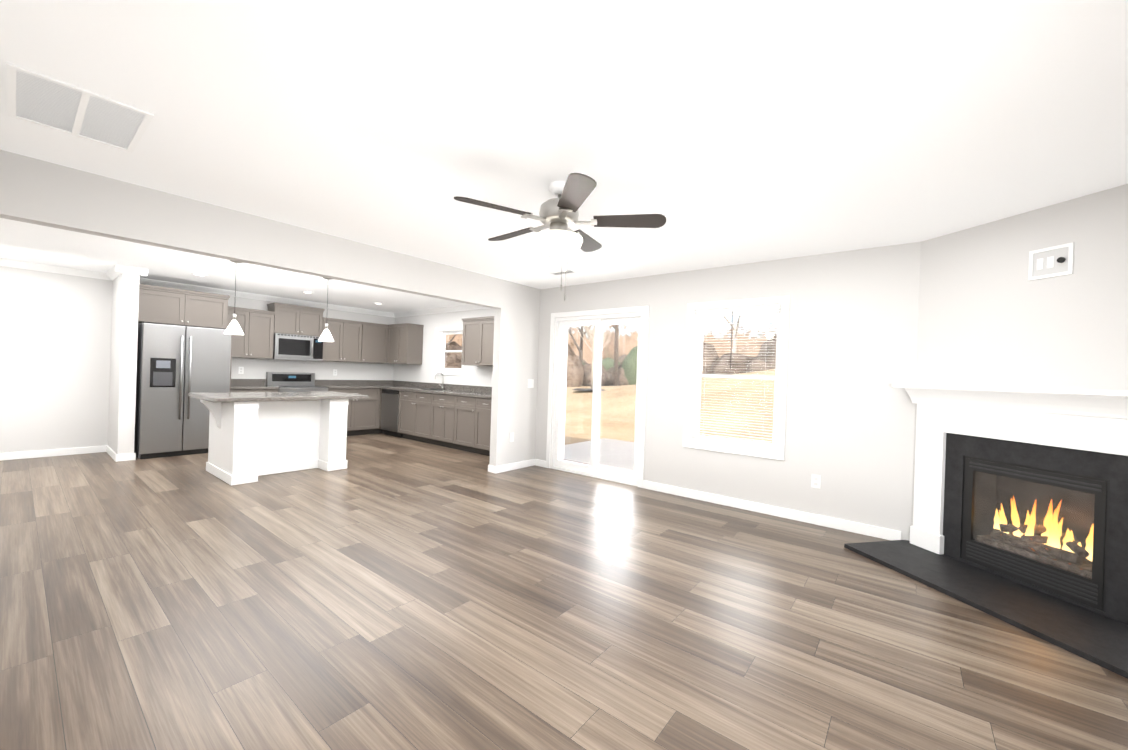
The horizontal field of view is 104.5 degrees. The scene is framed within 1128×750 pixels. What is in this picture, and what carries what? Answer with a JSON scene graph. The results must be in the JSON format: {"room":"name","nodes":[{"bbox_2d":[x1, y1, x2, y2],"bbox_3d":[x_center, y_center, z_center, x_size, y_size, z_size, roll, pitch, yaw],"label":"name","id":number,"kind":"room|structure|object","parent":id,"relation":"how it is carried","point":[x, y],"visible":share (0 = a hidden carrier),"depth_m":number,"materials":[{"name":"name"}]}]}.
{"room":"living room","nodes":[
{"label":"living room","id":0,"kind":"room"},
{"bbox_2d":[108,273,139,453],"bbox_3d":[-5.843,-0.150,5.790,0.900,2.440,0.150,2,0,38],"label":"wall","id":1,"kind":"structure","parent":0,"point":[123,363],"depth_m":5.53,"materials":[{"name":"paint"}]},
{"bbox_2d":[105,445,118,461],"bbox_3d":[-5.922,1.023,5.720,0.900,0.090,0.015,2,0,38],"label":"baseboard","id":2,"kind":"structure","parent":1,"relation":"attached to","point":[115,456],"depth_m":5.62,"materials":[{"name":"white wood"}]},
{"bbox_2d":[105,264,124,280],"bbox_3d":[-5.806,-1.325,5.646,0.872,0.085,0.072,2,0,38],"label":"crown molding","id":3,"kind":"structure","parent":1,"relation":"attached to","point":[115,271],"depth_m":5.60,"materials":[{"name":"white wood"}]},
{"bbox_2d":[128,267,148,281],"bbox_3d":[-5.674,-1.321,5.812,0.872,0.085,0.092,2,0,38],"label":"crown molding","id":4,"kind":"structure","parent":1,"relation":"attached to","point":[137,271],"depth_m":5.53,"materials":[{"name":"white wood"}]},
{"bbox_2d":[0,266,394,452],"bbox_3d":[-5.689,-0.148,6.804,0.120,2.440,6.470,2,0,38],"label":"wall","id":5,"kind":"structure","parent":0,"point":[55,340],"depth_m":5.68,"materials":[{"name":"paint"}]},
{"bbox_2d":[0,445,104,460],"bbox_3d":[-6.934,0.991,5.180,0.015,0.090,2.120,2,0,38],"label":"baseboard","id":6,"kind":"structure","parent":5,"relation":"attached to","point":[92,449],"depth_m":5.61,"materials":[{"name":"white wood"}]},
{"bbox_2d":[0,258,104,279],"bbox_3d":[-6.815,-1.358,5.179,0.072,0.085,2.060,2,0,38],"label":"crown molding","id":7,"kind":"structure","parent":5,"relation":"attached to","point":[3,262],"depth_m":5.55,"materials":[{"name":"white wood"}]},
{"bbox_2d":[138,284,193,325],"bbox_3d":[-5.701,-0.943,6.157,0.618,0.462,0.549,2,0,38],"label":"upper cabinet","id":8,"kind":"object","parent":5,"relation":"attached to","point":[156,305],"depth_m":5.97,"materials":[{"name":"grey paint"}]},
{"bbox_2d":[190,292,229,328],"bbox_3d":[-5.430,-0.935,6.499,0.618,0.462,0.549,2,0,38],"label":"upper cabinet","id":9,"kind":"object","parent":5,"relation":"attached to","point":[205,311],"depth_m":6.36,"materials":[{"name":"grey paint"}]},
{"bbox_2d":[226,308,253,357],"bbox_3d":[-5.250,-0.660,6.963,0.338,0.753,0.405,2,0,38],"label":"upper cabinet","id":10,"kind":"object","parent":5,"relation":"attached to","point":[242,345],"depth_m":6.93,"materials":[{"name":"grey paint"}]},
{"bbox_2d":[238,367,243,373],"bbox_3d":[-5.309,-0.076,7.184,0.007,0.118,0.072,2,0,38],"label":"outlet","id":11,"kind":"object","parent":5,"relation":"attached to","point":[240,370],"visible":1,"depth_m":7.18,"materials":[{"name":"white plastic"}]},
{"bbox_2d":[254,312,273,358],"bbox_3d":[-5.069,-0.655,7.191,0.338,0.753,0.405,2,0,38],"label":"upper cabinet","id":12,"kind":"object","parent":5,"relation":"attached to","point":[263,321],"depth_m":7.14,"materials":[{"name":"grey paint"}]},
{"bbox_2d":[139,278,393,316],"bbox_3d":[-4.848,-1.299,7.657,0.072,0.085,3.970,2,0,38],"label":"crown molding","id":13,"kind":"structure","parent":5,"relation":"attached to","point":[153,282],"depth_m":7.32,"materials":[{"name":"white wood"}]},
{"bbox_2d":[266,304,305,335],"bbox_3d":[-4.796,-0.934,7.522,0.338,0.467,0.436,2,0,38],"label":"upper cabinet","id":14,"kind":"object","parent":5,"relation":"attached to","point":[288,319],"depth_m":7.42,"materials":[{"name":"grey paint"}]},
{"bbox_2d":[273,333,322,360],"bbox_3d":[-4.672,-0.475,7.620,0.429,0.433,0.750,2,0,38],"label":"microwave","id":15,"kind":"object","parent":14,"relation":"attached to","point":[296,347],"visible":0.96,"depth_m":7.48,"materials":[{"name":"grey metal"}]},
{"bbox_2d":[306,308,325,335],"bbox_3d":[-4.595,-0.928,7.775,0.338,0.467,0.437,2,0,38],"label":"upper cabinet","id":16,"kind":"object","parent":5,"relation":"attached to","point":[315,321],"depth_m":7.74,"materials":[{"name":"grey paint"}]},
{"bbox_2d":[318,320,345,361],"bbox_3d":[-4.338,-0.633,8.112,0.338,0.753,0.415,2,0,38],"label":"upper cabinet","id":17,"kind":"object","parent":5,"relation":"attached to","point":[336,350],"depth_m":8.04,"materials":[{"name":"grey paint"}]},
{"bbox_2d":[346,320,357,361],"bbox_3d":[-4.131,-0.627,8.373,0.338,0.753,0.476,2,0,38],"label":"upper cabinet","id":18,"kind":"object","parent":5,"relation":"attached to","point":[351,326],"depth_m":8.27,"materials":[{"name":"grey paint"}]},
{"bbox_2d":[358,321,385,362],"bbox_3d":[-3.853,-0.619,8.692,0.376,0.753,0.608,2,0,38],"label":"upper cabinet","id":19,"kind":"object","parent":5,"relation":"attached to","point":[363,342],"depth_m":8.57,"materials":[{"name":"grey paint"}]},
{"bbox_2d":[0,150,501,308],"bbox_3d":[-2.147,-1.062,3.872,0.120,0.360,4.232,2,0,38],"label":"header beam","id":20,"kind":"structure","parent":0,"point":[40,192],"depth_m":3.19,"materials":[{"name":"paint"}]},
{"bbox_2d":[393,308,494,386],"bbox_3d":[-1.890,-0.025,8.013,4.570,2.440,0.150,2,0,38],"label":"wall","id":21,"kind":"structure","parent":0,"point":[424,372],"depth_m":8.41,"materials":[{"name":"paint"}]},
{"bbox_2d":[386,324,397,363],"bbox_3d":[-3.323,-0.601,8.812,0.421,0.753,0.396,2,0,38],"label":"upper cabinet","id":22,"kind":"object","parent":21,"relation":"attached to","point":[392,329],"depth_m":8.73,"materials":[{"name":"grey paint"}]},
{"bbox_2d":[398,324,423,363],"bbox_3d":[-3.063,-0.592,8.643,0.421,0.753,0.338,2,0,38],"label":"upper cabinet","id":23,"kind":"object","parent":21,"relation":"attached to","point":[410,336],"depth_m":8.50,"materials":[{"name":"grey paint"}]},
{"bbox_2d":[394,304,487,317],"bbox_3d":[-1.908,-1.202,7.913,4.360,0.085,0.072,2,0,38],"label":"crown molding","id":24,"kind":"structure","parent":21,"relation":"attached to","point":[463,307],"depth_m":8.24,"materials":[{"name":"white wood"}]},
{"bbox_2d":[434,326,463,375],"bbox_3d":[-2.083,-0.447,8.162,0.890,0.900,0.163,2,0,38],"label":"sink window","id":25,"kind":"structure","parent":21,"relation":"in","point":[440,347],"depth_m":8.34,"materials":[{"name":"white"}]},
{"bbox_2d":[462,320,477,365],"bbox_3d":[-1.417,-0.534,7.335,0.486,0.753,0.338,2,0,38],"label":"upper cabinet","id":26,"kind":"object","parent":21,"relation":"attached to","point":[468,325],"depth_m":7.27,"materials":[{"name":"grey paint"}]},
{"bbox_2d":[474,316,493,365],"bbox_3d":[-1.101,-0.522,7.084,0.548,0.753,0.338,2,0,38],"label":"upper cabinet","id":27,"kind":"object","parent":21,"relation":"attached to","point":[484,334],"depth_m":7.02,"materials":[{"name":"grey paint"}]},
{"bbox_2d":[489,280,567,465],"bbox_3d":[-0.437,0.029,6.073,0.120,2.440,1.380,2,0,38],"label":"wall","id":28,"kind":"structure","parent":0,"point":[515,354],"depth_m":5.74,"materials":[{"name":"paint"}]},
{"bbox_2d":[510,432,513,441],"bbox_3d":[-0.681,0.810,5.699,0.007,0.118,0.072,2,0,38],"label":"outlet","id":29,"kind":"object","parent":28,"relation":"attached to","point":[512,437],"visible":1,"depth_m":5.70,"materials":[{"name":"white plastic"}]},
{"bbox_2d":[492,459,536,473],"bbox_3d":[-0.640,1.199,5.781,0.040,0.090,0.745,2,0,38],"label":"baseboard","id":30,"kind":"structure","parent":28,"relation":"attached to","point":[522,464],"depth_m":5.72,"materials":[{"name":"white wood"}]},
{"bbox_2d":[528,379,533,387],"bbox_3d":[-0.452,0.115,5.955,0.008,0.118,0.118,2,0,38],"label":"switch plate","id":31,"kind":"object","parent":28,"relation":"attached to","point":[530,383],"visible":1,"depth_m":5.95,"materials":[{"name":"white plastic"}]},
{"bbox_2d":[0,433,1127,749],"bbox_3d":[-1.498,1.272,3.540,10.820,0.100,6.620,2,0,38],"label":"floor","id":32,"kind":"structure","parent":0,"point":[382,591],"depth_m":2.20,"materials":[{"name":"brown wood"}]},
{"bbox_2d":[134,322,230,458],"bbox_3d":[-5.435,0.199,6.199,0.970,1.768,0.930,2,0,38],"label":"refrigerator","id":33,"kind":"object","parent":32,"relation":"on","point":[176,364],"visible":0.79,"depth_m":5.83,"materials":[{"name":"grey metal"}]},
{"bbox_2d":[229,387,277,391],"bbox_3d":[-5.093,0.655,6.994,0.618,0.876,0.697,2,0,38],"label":"base cabinet","id":34,"kind":"object","parent":32,"relation":"on","point":[248,390],"depth_m":6.84,"materials":[{"name":"grey paint"}]},
{"bbox_2d":[231,379,278,389],"bbox_3d":[-5.067,0.144,6.984,0.643,0.143,0.697,2,0,38],"label":"countertop","id":35,"kind":"structure","parent":34,"relation":"on","point":[236,384],"depth_m":7.12,"materials":[{"name":"grey stone"}]},
{"bbox_2d":[200,399,348,485],"bbox_3d":[-3.507,0.712,5.259,0.966,0.874,1.356,2,0,38],"label":"kitchen island","id":36,"kind":"object","parent":32,"relation":"on","point":[253,436],"depth_m":5.11,"materials":[{"name":"white wood"}]},
{"bbox_2d":[187,391,366,402],"bbox_3d":[-3.431,0.254,5.330,1.070,0.042,1.595,2,0,38],"label":"island countertop","id":37,"kind":"structure","parent":36,"relation":"on","point":[212,397],"depth_m":5.02,"materials":[{"name":"grey stone"}]},
{"bbox_2d":[266,372,327,391],"bbox_3d":[-4.596,0.534,7.535,0.700,1.144,0.754,2,0,38],"label":"range oven","id":38,"kind":"object","parent":32,"relation":"on","point":[291,382],"visible":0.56,"depth_m":7.58,"materials":[{"name":"silver metal"}]},
{"bbox_2d":[328,389,380,435],"bbox_3d":[-4.103,0.684,8.241,0.618,0.876,0.957,2,0,38],"label":"base cabinet","id":39,"kind":"object","parent":32,"relation":"on","point":[363,415],"depth_m":8.21,"materials":[{"name":"grey paint"}]},
{"bbox_2d":[315,380,377,388],"bbox_3d":[-4.090,0.173,8.211,0.647,0.143,0.907,2,0,38],"label":"countertop","id":40,"kind":"structure","parent":39,"relation":"on","point":[331,384],"depth_m":8.33,"materials":[{"name":"grey stone"}]},
{"bbox_2d":[381,389,402,437],"bbox_3d":[-3.076,0.721,8.428,0.592,0.868,0.626,2,0,38],"label":"dishwasher","id":41,"kind":"object","parent":32,"relation":"on","point":[389,412],"visible":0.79,"depth_m":8.17,"materials":[{"name":"grey metal"}]},
{"bbox_2d":[381,389,408,433],"bbox_3d":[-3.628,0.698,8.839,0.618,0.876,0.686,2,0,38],"label":"base cabinet","id":42,"kind":"object","parent":32,"relation":"on","point":[403,420],"depth_m":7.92,"materials":[{"name":"grey paint"}]},
{"bbox_2d":[425,393,452,447],"bbox_3d":[-1.806,0.763,7.428,0.749,0.876,0.628,2,0,38],"label":"base cabinet","id":43,"kind":"object","parent":32,"relation":"on","point":[440,405],"depth_m":7.26,"materials":[{"name":"grey paint"}]},
{"bbox_2d":[375,372,491,398],"bbox_3d":[-2.122,0.223,7.660,4.416,0.533,0.678,2,0,38],"label":"countertop","id":44,"kind":"structure","parent":43,"relation":"on","point":[433,388],"depth_m":7.95,"materials":[{"name":"grey stone"}]},
{"bbox_2d":[449,395,472,451],"bbox_3d":[-1.364,0.779,7.077,0.619,0.876,0.628,2,0,38],"label":"base cabinet","id":45,"kind":"object","parent":32,"relation":"on","point":[463,423],"depth_m":6.92,"materials":[{"name":"grey paint"}]},
{"bbox_2d":[469,397,491,455],"bbox_3d":[-0.973,0.793,6.766,0.619,0.876,0.628,2,0,38],"label":"base cabinet","id":46,"kind":"object","parent":32,"relation":"on","point":[480,425],"depth_m":6.62,"materials":[{"name":"grey paint"}]},
{"bbox_2d":[844,540,1127,678],"bbox_3d":[2.661,1.348,2.734,0.619,0.029,1.530,2,0,-13],"label":"slate hearth","id":47,"kind":"object","parent":32,"relation":"on","point":[1094,637],"visible":0.92,"depth_m":2.56,"materials":[{"name":"black stone"}]},
{"bbox_2d":[892,383,1127,624],"bbox_3d":[2.855,0.708,2.756,1.318,1.261,1.150,2,0,38],"label":"fireplace","id":48,"kind":"object","parent":47,"relation":"on","point":[1027,486],"visible":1,"depth_m":2.80,"materials":[{"name":"white"}]},
{"bbox_2d":[0,0,1127,312],"bbox_3d":[-1.413,-1.276,3.532,10.820,0.120,6.620,2,0,38],"label":"ceiling","id":49,"kind":"structure","parent":0,"point":[724,132],"depth_m":1.99,"materials":[{"name":"white paint"}]},
{"bbox_2d":[6,62,153,152],"bbox_3d":[-2.305,-1.237,2.082,0.610,0.008,0.430,2,0,38],"label":"ceiling vent","id":50,"kind":"object","parent":49,"relation":"in","point":[36,98],"visible":1,"depth_m":2.05,"materials":[{"name":"white metal"}]},
{"bbox_2d":[191,273,207,275],"bbox_3d":[-4.824,-1.328,5.782,0.172,0.015,0.172,2,0,38],"label":"recessed light","id":51,"kind":"object","parent":49,"relation":"in","point":[199,274],"visible":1,"depth_m":5.76,"materials":[{"name":"white"}]},
{"bbox_2d":[224,260,243,334],"bbox_3d":[-3.700,-0.876,4.917,0.188,0.840,0.188,2,0,38],"label":"pendant light","id":52,"kind":"object","parent":49,"relation":"hanging from","point":[233,327],"visible":0.85,"depth_m":4.89,"materials":[{"name":"white glass"}]},
{"bbox_2d":[318,277,333,341],"bbox_3d":[-3.085,-0.858,5.692,0.188,0.840,0.188,2,0,38],"label":"pendant light","id":53,"kind":"object","parent":49,"relation":"hanging from","point":[326,336],"visible":0.85,"depth_m":5.66,"materials":[{"name":"white glass"}]},
{"bbox_2d":[454,173,665,300],"bbox_3d":[-0.063,-0.816,2.732,1.212,0.704,1.244,2,0,38],"label":"ceiling fan","id":54,"kind":"object","parent":49,"relation":"hanging from","point":[558,216],"visible":1,"depth_m":2.61,"materials":[{"name":"silver plastic"}]},
{"bbox_2d":[549,270,577,275],"bbox_3d":[-0.004,-1.169,5.004,0.320,0.009,0.140,2,0,38],"label":"ceiling vent","id":55,"kind":"object","parent":49,"relation":"in","point":[563,272],"visible":0.92,"depth_m":4.99,"materials":[{"name":"white metal"}]},
{"bbox_2d":[535,242,920,540],"bbox_3d":[1.845,0.110,4.406,5.530,2.440,0.150,2,0,38],"label":"wall","id":56,"kind":"structure","parent":0,"point":[852,358],"depth_m":3.97,"materials":[{"name":"paint"}]},
{"bbox_2d":[546,306,648,487],"bbox_3d":[0.412,0.232,5.527,1.470,2.095,0.163,2,0,38],"label":"sliding door","id":57,"kind":"structure","parent":56,"relation":"in","point":[598,319],"depth_m":5.49,"materials":[{"name":"white"}]},
{"bbox_2d":[683,296,789,460],"bbox_3d":[1.748,0.017,4.472,1.000,1.550,0.163,2,0,38],"label":"window","id":58,"kind":"structure","parent":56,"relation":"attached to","point":[696,327],"depth_m":4.45,"materials":[{"name":"white"}]},
{"bbox_2d":[643,480,900,540],"bbox_3d":[1.828,1.286,4.287,2.343,0.090,0.015,2,0,38],"label":"baseboard","id":59,"kind":"structure","parent":56,"relation":"attached to","point":[855,527],"depth_m":4.10,"materials":[{"name":"white wood"}]},
{"bbox_2d":[811,474,820,488],"bbox_3d":[2.275,0.961,3.944,0.072,0.118,0.007,2,0,38],"label":"outlet","id":60,"kind":"object","parent":56,"relation":"attached to","point":[816,481],"visible":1,"depth_m":3.94,"materials":[{"name":"white plastic"}]},
{"bbox_2d":[911,184,1127,525],"bbox_3d":[3.063,0.155,2.809,0.120,2.440,1.600,2,0,-13],"label":"wall","id":61,"kind":"structure","parent":0,"point":[989,314],"depth_m":2.84,"materials":[{"name":"paint"}]},
{"bbox_2d":[1028,242,1073,280],"bbox_3d":[3.042,-0.706,2.734,0.169,0.190,0.136,2,0,38],"label":"outlet box","id":62,"kind":"object","parent":61,"relation":"attached to","point":[1053,261],"visible":1,"depth_m":2.73,"materials":[{"name":"white plastic"}]},
{"label":"outside","id":63,"kind":"structure","parent":0,"visible":0},
{"bbox_2d":[564,438,633,471],"bbox_3d":[1.297,1.411,6.887,3.600,0.110,3.098,2,0,38],"label":"patio slab","id":64,"kind":"object","parent":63,"point":[616,445],"depth_m":7.41,"materials":[{"name":"beige concrete"}]},
{"bbox_2d":[564,369,775,444],"bbox_3d":[11.652,0.028,25.323,125.000,3.438,95.000,2,0,38],"label":"ground","id":65,"kind":"structure","parent":63,"point":[607,431],"depth_m":13.13,"materials":[{"name":"yellow plant"}]},
{"bbox_2d":[572,325,610,390],"bbox_3d":[1.096,-1.231,19.985,2.194,3.924,2.171,2,0,38],"label":"tree","id":66,"kind":"object","parent":65,"relation":"on","point":[591,337],"depth_m":19.80,"materials":[{"name":"beige plant"}]},
{"bbox_2d":[444,312,777,386],"bbox_3d":[2.055,-8.017,32.770,54.835,23.220,42.218,2,0,38],"label":"trees","id":67,"kind":"object","parent":65,"relation":"on","point":[627,361],"depth_m":33.74,"materials":[{"name":"brown plant"}]},
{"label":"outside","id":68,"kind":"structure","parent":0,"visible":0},
{"bbox_2d":[446,324,776,363],"bbox_3d":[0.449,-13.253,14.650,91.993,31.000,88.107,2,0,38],"label":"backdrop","id":69,"kind":"structure","parent":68,"point":[634,334],"depth_m":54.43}
]}

